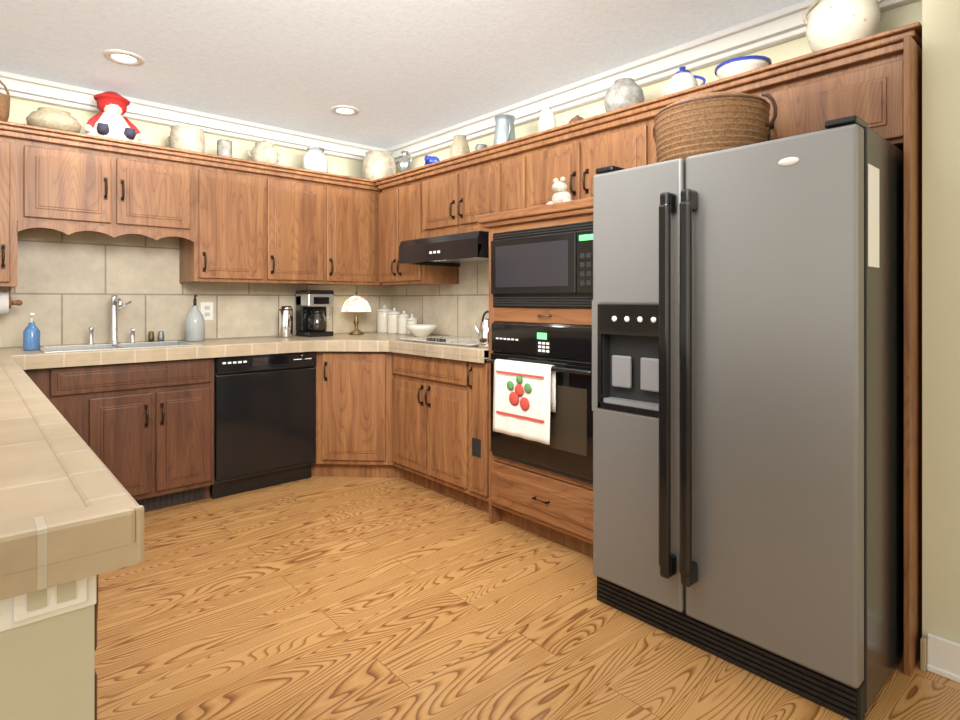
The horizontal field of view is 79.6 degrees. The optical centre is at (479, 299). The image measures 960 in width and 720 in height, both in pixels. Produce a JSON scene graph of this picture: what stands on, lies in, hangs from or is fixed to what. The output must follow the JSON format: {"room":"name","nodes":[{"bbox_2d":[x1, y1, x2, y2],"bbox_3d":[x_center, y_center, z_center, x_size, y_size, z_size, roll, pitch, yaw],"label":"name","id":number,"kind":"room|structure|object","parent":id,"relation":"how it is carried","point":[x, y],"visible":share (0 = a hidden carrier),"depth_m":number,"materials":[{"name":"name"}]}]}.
{"room":"kitchen","nodes":[
{"label":"kitchen","id":0,"kind":"room"},
{"bbox_2d":[0,97,388,347],"bbox_3d":[-2.655,-0.030,3.228,5.200,2.410,0.108,0,0,-42],"label":"wall","id":1,"kind":"structure","parent":0,"point":[67,288],"depth_m":3.60,"materials":[{"name":"beige paint"}]},
{"bbox_2d":[0,125,19,286],"bbox_3d":[-2.655,-0.464,2.922,0.470,0.787,0.346,0,0,-42],"label":"upper cabinet","id":2,"kind":"object","parent":1,"relation":"attached to","point":[9,138],"depth_m":2.93,"materials":[{"name":"brown wood"}]},
{"bbox_2d":[0,80,9,120],"bbox_3d":[-2.528,-1.029,2.938,0.210,0.265,0.210,0,0,-42],"label":"wicker basket","id":3,"kind":"object","parent":2,"relation":"on","point":[4,106],"visible":0.88,"depth_m":2.95,"materials":[{"name":"brown wicker"}]},
{"bbox_2d":[0,287,22,314],"bbox_3d":[-2.596,0.004,2.991,0.351,0.146,0.124,0,0,-42],"label":"paper towel holder","id":4,"kind":"object","parent":2,"relation":"attached to","point":[6,302],"visible":1,"depth_m":3.03,"materials":[{"name":"white paper"}]},
{"bbox_2d":[20,129,199,240],"bbox_3d":[-2.165,-0.631,3.361,0.845,0.452,0.346,0,0,-42],"label":"upper cabinet","id":5,"kind":"object","parent":1,"relation":"attached to","point":[68,184],"depth_m":3.21,"materials":[{"name":"brown wood"}]},
{"bbox_2d":[26,107,80,132],"bbox_3d":[-2.312,-0.960,3.131,0.244,0.127,0.244,0,0,-42],"label":"jar","id":6,"kind":"object","parent":5,"relation":"on","point":[53,118],"visible":0.83,"depth_m":3.05,"materials":[{"name":"beige ceramic"}]},
{"bbox_2d":[84,91,143,142],"bbox_3d":[-2.107,-1.046,3.307,0.290,0.300,0.293,0,0,-42],"label":"doll","id":7,"kind":"object","parent":5,"relation":"on","point":[109,121],"visible":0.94,"depth_m":3.25,"materials":[{"name":"white fabric"}]},
{"bbox_2d":[166,125,204,152],"bbox_3d":[-1.816,-0.976,3.579,0.198,0.160,0.198,0,0,-42],"label":"crock","id":8,"kind":"object","parent":5,"relation":"on","point":[188,138],"visible":0.83,"depth_m":3.50,"materials":[{"name":"beige ceramic"}]},
{"bbox_2d":[0,71,383,160],"bbox_3d":[-2.591,-1.180,3.157,5.000,0.110,0.100,0,0,-42],"label":"crown molding","id":9,"kind":"structure","parent":1,"relation":"attached to","point":[18,86],"depth_m":3.71,"materials":[{"name":"white paint"}]},
{"bbox_2d":[201,302,212,319],"bbox_3d":[-1.839,0.075,3.883,0.080,0.120,0.006,0,0,-42],"label":"wall outlet","id":10,"kind":"object","parent":1,"relation":"attached to","point":[207,310],"depth_m":3.88,"materials":[{"name":"white plastic"}]},
{"bbox_2d":[179,157,267,283],"bbox_3d":[-1.688,-0.486,3.789,0.437,0.742,0.346,0,0,-42],"label":"upper cabinet","id":11,"kind":"object","parent":1,"relation":"attached to","point":[223,219],"depth_m":3.66,"materials":[{"name":"brown wood"}]},
{"bbox_2d":[217,139,231,156],"bbox_3d":[-1.650,-0.961,3.726,0.092,0.130,0.092,0,0,-42],"label":"cup","id":12,"kind":"object","parent":11,"relation":"on","point":[224,147],"visible":0.6,"depth_m":3.69,"materials":[{"name":"white ceramic"}]},
{"bbox_2d":[247,140,281,164],"bbox_3d":[-1.456,-0.989,3.899,0.241,0.185,0.176,0,0,-42],"label":"jar","id":13,"kind":"object","parent":11,"relation":"on","point":[264,151],"visible":0.9,"depth_m":3.83,"materials":[{"name":"beige ceramic"}]},
{"bbox_2d":[268,169,327,284],"bbox_3d":[-1.368,-0.486,4.077,0.425,0.742,0.346,0,0,-42],"label":"upper cabinet","id":14,"kind":"object","parent":1,"relation":"attached to","point":[297,202],"depth_m":3.95,"materials":[{"name":"brown wood"}]},
{"bbox_2d":[303,147,328,172],"bbox_3d":[-1.181,-0.994,4.146,0.180,0.196,0.180,0,0,-42],"label":"glass jar","id":15,"kind":"object","parent":14,"relation":"on","point":[315,158],"visible":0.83,"depth_m":4.08,"materials":[{"name":"white"}]},
{"bbox_2d":[326,307,328,318],"bbox_3d":[-1.202,0.085,4.455,0.080,0.120,0.006,0,0,-42],"label":"wall outlet","id":16,"kind":"object","parent":1,"relation":"attached to","point":[327,308],"depth_m":4.47,"materials":[{"name":"white plastic"}]},
{"bbox_2d":[328,177,379,285],"bbox_3d":[-1.056,-0.486,4.356,0.413,0.742,0.346,0,0,-42],"label":"upper cabinet","id":17,"kind":"object","parent":1,"relation":"attached to","point":[353,206],"depth_m":4.24,"materials":[{"name":"brown wood"}]},
{"bbox_2d":[362,150,395,179],"bbox_3d":[-0.784,-1.016,4.482,0.264,0.240,0.264,0,0,-42],"label":"crock","id":18,"kind":"object","parent":17,"relation":"on","point":[378,164],"visible":0.75,"depth_m":4.38,"materials":[{"name":"beige ceramic"}]},
{"bbox_2d":[0,0,805,149],"bbox_3d":[-0.283,-1.265,0.660,5.100,0.060,7.100,0,0,-42],"label":"ceiling","id":19,"kind":"structure","parent":0,"point":[396,72],"depth_m":2.84,"materials":[{"name":"white paint"}]},
{"bbox_2d":[102,49,144,65],"bbox_3d":[-1.810,-1.230,2.931,0.183,0.010,0.183,0,0,3],"label":"recessed light","id":20,"kind":"object","parent":19,"relation":"in","point":[123,57],"depth_m":2.92,"materials":[{"name":"white metal"}]},
{"bbox_2d":[331,105,359,115],"bbox_3d":[-0.877,-1.230,3.748,0.183,0.010,0.183,0,0,3],"label":"recessed light","id":21,"kind":"object","parent":19,"relation":"in","point":[344,110],"depth_m":3.74,"materials":[{"name":"white metal"}]},
{"bbox_2d":[94,476,959,719],"bbox_3d":[-0.283,1.205,0.660,5.100,0.060,7.100,0,0,-42],"label":"floor","id":22,"kind":"structure","parent":0,"point":[342,598],"depth_m":2.04,"materials":[{"name":"laminate"}]},
{"bbox_2d":[0,575,97,719],"bbox_3d":[-0.984,0.743,0.867,0.593,0.864,0.912,0,0,-42],"label":"peninsula wall","id":23,"kind":"structure","parent":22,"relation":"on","point":[48,641],"depth_m":0.67,"materials":[{"name":"beige wood"}]},
{"bbox_2d":[212,351,315,498],"bbox_3d":[-1.488,0.744,3.765,0.622,0.862,0.609,0,0,-42],"label":"dishwasher","id":24,"kind":"object","parent":22,"relation":"on","point":[264,420],"visible":0.88,"depth_m":3.54,"materials":[{"name":"black"}]},
{"bbox_2d":[311,351,402,477],"bbox_3d":[-0.800,0.743,4.182,0.945,0.864,0.944,0,0,-42],"label":"base cabinet","id":25,"kind":"object","parent":22,"relation":"on","point":[354,389],"depth_m":3.75,"materials":[{"name":"brown wood"}]},
{"bbox_2d":[0,332,488,600],"bbox_3d":[-0.835,0.295,2.570,3.150,0.072,3.299,0,0,-42],"label":"countertop","id":26,"kind":"structure","parent":25,"relation":"on","point":[71,509],"depth_m":0.88,"materials":[{"name":"tile"}]},
{"bbox_2d":[23,313,39,350],"bbox_3d":[-2.354,0.166,3.028,0.072,0.195,0.081,0,0,-42],"label":"soap dispenser","id":27,"kind":"object","parent":26,"relation":"on","point":[31,336],"visible":0.98,"depth_m":3.01,"materials":[{"name":"blue plastic"}]},
{"bbox_2d":[88,295,135,344],"bbox_3d":[-2.124,0.115,3.356,0.242,0.287,0.223,0,0,-42],"label":"faucet","id":28,"kind":"object","parent":26,"relation":"on","point":[116,302],"visible":1,"depth_m":3.41,"materials":[{"name":"metal"}]},
{"bbox_2d":[39,340,201,352],"bbox_3d":[-2.046,0.358,3.283,0.738,0.199,0.468,0,0,-42],"label":"sink","id":29,"kind":"object","parent":26,"relation":"in","point":[83,347],"visible":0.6,"depth_m":3.32,"materials":[{"name":"metal"}]},
{"bbox_2d":[148,331,154,340],"bbox_3d":[-2.060,0.227,3.613,0.036,0.064,0.036,0,0,-42],"label":"shaker","id":30,"kind":"object","parent":26,"relation":"on","point":[151,336],"visible":1,"depth_m":3.60,"materials":[{"name":"gold metal"}]},
{"bbox_2d":[158,331,163,340],"bbox_3d":[-2.019,0.227,3.650,0.036,0.064,0.036,0,0,-42],"label":"shaker","id":31,"kind":"object","parent":26,"relation":"on","point":[161,336],"visible":1,"depth_m":3.64,"materials":[{"name":"grey metal"}]},
{"bbox_2d":[185,295,204,341],"bbox_3d":[-1.822,0.115,3.685,0.116,0.299,0.116,0,0,-42],"label":"soap bottle","id":32,"kind":"object","parent":26,"relation":"on","point":[194,325],"visible":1,"depth_m":3.64,"materials":[{"name":"white ceramic"}]},
{"bbox_2d":[279,306,292,337],"bbox_3d":[-1.379,0.153,4.097,0.095,0.222,0.095,0,0,-42],"label":"steel canister","id":33,"kind":"object","parent":26,"relation":"on","point":[285,321],"visible":1,"depth_m":4.06,"materials":[{"name":"silver metal"}]},
{"bbox_2d":[296,290,333,336],"bbox_3d":[-1.211,0.096,4.225,0.204,0.335,0.217,0,0,-42],"label":"coffee maker","id":34,"kind":"object","parent":26,"relation":"on","point":[311,306],"visible":1,"depth_m":4.16,"materials":[{"name":"black plastic"}]},
{"bbox_2d":[341,292,370,334],"bbox_3d":[-0.950,0.100,4.428,0.224,0.328,0.224,0,0,-42],"label":"light","id":35,"kind":"object","parent":26,"relation":"on","point":[356,303],"visible":1,"depth_m":4.37,"materials":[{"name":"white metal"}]},
{"bbox_2d":[377,305,391,332],"bbox_3d":[-0.776,0.152,4.691,0.126,0.223,0.125,0,0,-42],"label":"canister","id":36,"kind":"object","parent":26,"relation":"on","point":[382,320],"visible":0.88,"depth_m":4.63,"materials":[{"name":"ceramic"}]},
{"bbox_2d":[387,308,401,333],"bbox_3d":[-0.679,0.162,4.583,0.112,0.203,0.111,0,0,-42],"label":"canister","id":37,"kind":"object","parent":26,"relation":"on","point":[393,321],"visible":0.88,"depth_m":4.53,"materials":[{"name":"ceramic"}]},
{"bbox_2d":[397,310,409,333],"bbox_3d":[-0.593,0.172,4.486,0.098,0.183,0.097,0,0,-42],"label":"canister","id":38,"kind":"object","parent":26,"relation":"on","point":[402,321],"visible":0.92,"depth_m":4.44,"materials":[{"name":"ceramic"}]},
{"bbox_2d":[407,314,416,334],"bbox_3d":[-0.519,0.185,4.404,0.082,0.158,0.081,0,0,-42],"label":"canister","id":39,"kind":"object","parent":26,"relation":"on","point":[411,320],"visible":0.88,"depth_m":4.37,"materials":[{"name":"ceramic"}]},
{"bbox_2d":[406,324,437,336],"bbox_3d":[-0.420,0.221,4.151,0.234,0.085,0.234,0,0,-42],"label":"bowl","id":40,"kind":"object","parent":26,"relation":"on","point":[421,330],"visible":1,"depth_m":4.08,"materials":[{"name":"ceramic"}]},
{"bbox_2d":[396,336,477,346],"bbox_3d":[-0.117,0.247,3.657,0.500,0.025,0.740,0,0,-42],"label":"cooktop","id":41,"kind":"object","parent":26,"relation":"in","point":[462,341],"visible":0.73,"depth_m":3.58,"materials":[{"name":"metal"}]},
{"bbox_2d":[474,310,488,347],"bbox_3d":[0.035,0.161,3.225,0.112,0.206,0.137,0,0,-42],"label":"kettle","id":42,"kind":"object","parent":26,"relation":"on","point":[483,335],"visible":0.58,"depth_m":3.18,"materials":[{"name":"silver"}]},
{"bbox_2d":[392,352,488,512],"bbox_3d":[-0.057,0.743,3.582,0.640,0.864,0.938,0,0,-42],"label":"base cabinet","id":43,"kind":"object","parent":22,"relation":"on","point":[440,425],"visible":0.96,"depth_m":3.33,"materials":[{"name":"brown wood"}]},
{"bbox_2d":[478,197,592,556],"bbox_3d":[0.505,0.365,2.942,0.658,1.620,0.845,0,0,-42],"label":"tall cabinet","id":44,"kind":"object","parent":22,"relation":"on","point":[554,507],"visible":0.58,"depth_m":2.76,"materials":[{"name":"brown wood"}]},
{"bbox_2d":[487,322,592,483],"bbox_3d":[0.488,0.459,2.896,0.646,0.689,0.714,0,0,-42],"label":"wall oven","id":45,"kind":"object","parent":44,"relation":"in","point":[565,350],"visible":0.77,"depth_m":2.64,"materials":[{"name":"black"}]},
{"bbox_2d":[493,359,555,444],"bbox_3d":[0.201,0.472,2.736,0.053,0.356,0.370,0,0,-42],"label":"tea towel","id":46,"kind":"object","parent":45,"relation":"hanging from","point":[524,399],"visible":1,"depth_m":2.70,"materials":[{"name":"white fabric"}]},
{"bbox_2d":[491,221,592,307],"bbox_3d":[0.480,-0.155,2.889,0.526,0.382,0.714,0,0,-42],"label":"built-in microwave","id":47,"kind":"object","parent":44,"relation":"in","point":[547,267],"visible":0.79,"depth_m":2.70,"materials":[{"name":"black"}]},
{"bbox_2d":[546,177,571,204],"bbox_3d":[0.399,-0.521,2.816,0.105,0.150,0.153,0,0,-42],"label":"figurine","id":48,"kind":"object","parent":44,"relation":"on","point":[560,191],"visible":0.6,"depth_m":2.78,"materials":[{"name":"white ceramic"}]},
{"bbox_2d":[592,115,903,719],"bbox_3d":[0.996,0.332,2.142,0.836,1.687,0.902,0,0,-42],"label":"refrigerator","id":49,"kind":"object","parent":22,"relation":"on","point":[748,390],"visible":1,"depth_m":1.79,"materials":[{"name":"grey metal"}]},
{"bbox_2d":[653,91,776,162],"bbox_3d":[0.860,-0.615,2.156,0.404,0.247,0.478,0,0,-42],"label":"basket","id":50,"kind":"object","parent":49,"relation":"on","point":[694,125],"visible":0.77,"depth_m":1.99,"materials":[{"name":"wicker"}]},
{"bbox_2d":[904,35,921,675],"bbox_3d":[1.511,0.173,1.962,0.470,2.004,0.017,0,0,-42],"label":"end panel","id":51,"kind":"object","parent":22,"relation":"on","point":[912,343],"visible":0.58,"depth_m":1.82,"materials":[{"name":"brown wood"}]},
{"bbox_2d":[389,0,921,490],"bbox_3d":[1.608,-0.030,2.289,0.108,2.410,7.000,0,0,-42],"label":"wall","id":52,"kind":"structure","parent":0,"point":[461,308],"depth_m":4.04,"materials":[{"name":"beige paint"}]},
{"bbox_2d":[372,174,458,285],"bbox_3d":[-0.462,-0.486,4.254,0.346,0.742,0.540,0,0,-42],"label":"upper cabinet","id":53,"kind":"object","parent":52,"relation":"attached to","point":[398,199],"depth_m":4.13,"materials":[{"name":"brown wood"}]},
{"bbox_2d":[398,151,411,171],"bbox_3d":[-0.541,-0.998,4.235,0.100,0.203,0.137,0,0,-42],"label":"pitcher","id":54,"kind":"object","parent":53,"relation":"on","point":[404,164],"visible":0.83,"depth_m":4.21,"materials":[{"name":"grey"}]},
{"bbox_2d":[424,155,439,164],"bbox_3d":[-0.340,-0.951,4.011,0.084,0.110,0.149,0,0,-42],"label":"elephant","id":55,"kind":"object","parent":53,"relation":"on","point":[430,159],"visible":0.58,"depth_m":3.96},
{"bbox_2d":[399,231,488,266],"bbox_3d":[-0.083,-0.315,3.701,0.521,0.150,0.784,0,0,-42],"label":"range hood","id":56,"kind":"object","parent":52,"relation":"attached to","point":[454,250],"visible":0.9,"depth_m":3.50,"materials":[{"name":"black metal"}]},
{"bbox_2d":[418,150,497,237],"bbox_3d":[-0.017,-0.653,3.758,0.346,0.407,0.793,0,0,-42],"label":"upper cabinet","id":57,"kind":"object","parent":52,"relation":"attached to","point":[452,197],"depth_m":3.66,"materials":[{"name":"brown wood"}]},
{"bbox_2d":[450,135,469,157],"bbox_3d":[-0.132,-0.984,3.778,0.132,0.175,0.132,0,0,-42],"label":"vase","id":58,"kind":"object","parent":57,"relation":"on","point":[459,145],"visible":0.79,"depth_m":3.73,"materials":[{"name":"beige ceramic"}]},
{"bbox_2d":[475,144,486,150],"bbox_3d":[0.010,-0.934,3.620,0.084,0.076,0.127,0,0,-42],"label":"creamer","id":59,"kind":"object","parent":57,"relation":"on","point":[479,146],"visible":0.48,"depth_m":3.59,"materials":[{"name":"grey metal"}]},
{"bbox_2d":[493,114,515,144],"bbox_3d":[0.157,-1.001,3.456,0.144,0.210,0.188,0,0,-42],"label":"pitcher","id":60,"kind":"object","parent":57,"relation":"on","point":[504,129],"visible":0.81,"depth_m":3.41,"materials":[{"name":"grey"}]},
{"bbox_2d":[498,142,521,211],"bbox_3d":[0.313,-0.653,3.391,0.346,0.407,0.194,0,0,-42],"label":"upper cabinet","id":61,"kind":"object","parent":52,"relation":"attached to","point":[510,157],"depth_m":3.29,"materials":[{"name":"brown wood"}]},
{"bbox_2d":[522,106,649,208],"bbox_3d":[0.641,-0.653,3.026,0.346,0.407,0.788,0,0,-42],"label":"upper cabinet","id":62,"kind":"object","parent":52,"relation":"attached to","point":[575,155],"depth_m":2.91,"materials":[{"name":"brown wood"}]},
{"bbox_2d":[538,105,555,131],"bbox_3d":[0.376,-0.992,3.212,0.100,0.192,0.100,0,0,-42],"label":"lidded jar","id":63,"kind":"object","parent":62,"relation":"on","point":[547,119],"visible":0.77,"depth_m":3.17,"materials":[{"name":"white ceramic"}]},
{"bbox_2d":[568,115,583,123],"bbox_3d":[0.516,-0.937,3.056,0.100,0.082,0.100,0,0,-42],"label":"pot","id":64,"kind":"object","parent":62,"relation":"on","point":[576,118],"visible":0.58,"depth_m":3.02,"materials":[{"name":"brown ceramic"}]},
{"bbox_2d":[604,78,644,111],"bbox_3d":[0.710,-0.986,2.840,0.196,0.180,0.196,0,0,-42],"label":"pot","id":65,"kind":"object","parent":62,"relation":"on","point":[622,93],"visible":0.75,"depth_m":2.77,"materials":[{"name":"white ceramic"}]},
{"bbox_2d":[384,0,917,163],"bbox_3d":[0.465,-1.180,3.414,0.108,0.110,3.599,0,0,-42],"label":"crown molding","id":66,"kind":"structure","parent":52,"relation":"attached to","point":[783,25],"depth_m":2.93,"materials":[{"name":"white"}]},
{"bbox_2d":[650,34,921,163],"bbox_3d":[1.226,-0.694,2.373,0.346,0.327,0.965,0,0,-42],"label":"upper cabinet","id":67,"kind":"object","parent":52,"relation":"attached to","point":[862,78],"depth_m":2.06,"materials":[{"name":"brown wood"}]},
{"bbox_2d":[660,66,705,94],"bbox_3d":[0.915,-0.976,2.611,0.132,0.160,0.224,0,0,-42],"label":"teapot","id":68,"kind":"object","parent":67,"relation":"on","point":[682,78],"visible":0.71,"depth_m":2.56,"materials":[{"name":"white ceramic"}]},
{"bbox_2d":[715,55,771,78],"bbox_3d":[1.097,-0.936,2.409,0.218,0.080,0.218,0,0,-42],"label":"bowl","id":69,"kind":"object","parent":67,"relation":"on","point":[733,66],"visible":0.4,"depth_m":2.33,"materials":[{"name":"white ceramic"}]},
{"bbox_2d":[803,0,881,51],"bbox_3d":[1.337,-1.024,2.126,0.236,0.255,0.272,0,0,-42],"label":"urn","id":70,"kind":"object","parent":67,"relation":"on","point":[830,23],"visible":0.69,"depth_m":2.05,"materials":[{"name":"ceramic"}]},
{"bbox_2d":[922,0,959,642],"bbox_3d":[2.666,-0.030,0.753,0.385,2.410,3.300,0,0,-42],"label":"wall","id":71,"kind":"structure","parent":0,"point":[940,318],"depth_m":1.82,"materials":[{"name":"beige paint"}]},
{"bbox_2d":[920,633,959,682],"bbox_3d":[2.510,1.117,0.612,0.034,0.115,3.299,0,0,-42],"label":"baseboard","id":72,"kind":"structure","parent":71,"relation":"attached to","point":[939,655],"depth_m":1.80,"materials":[{"name":"white wood"}]}
]}

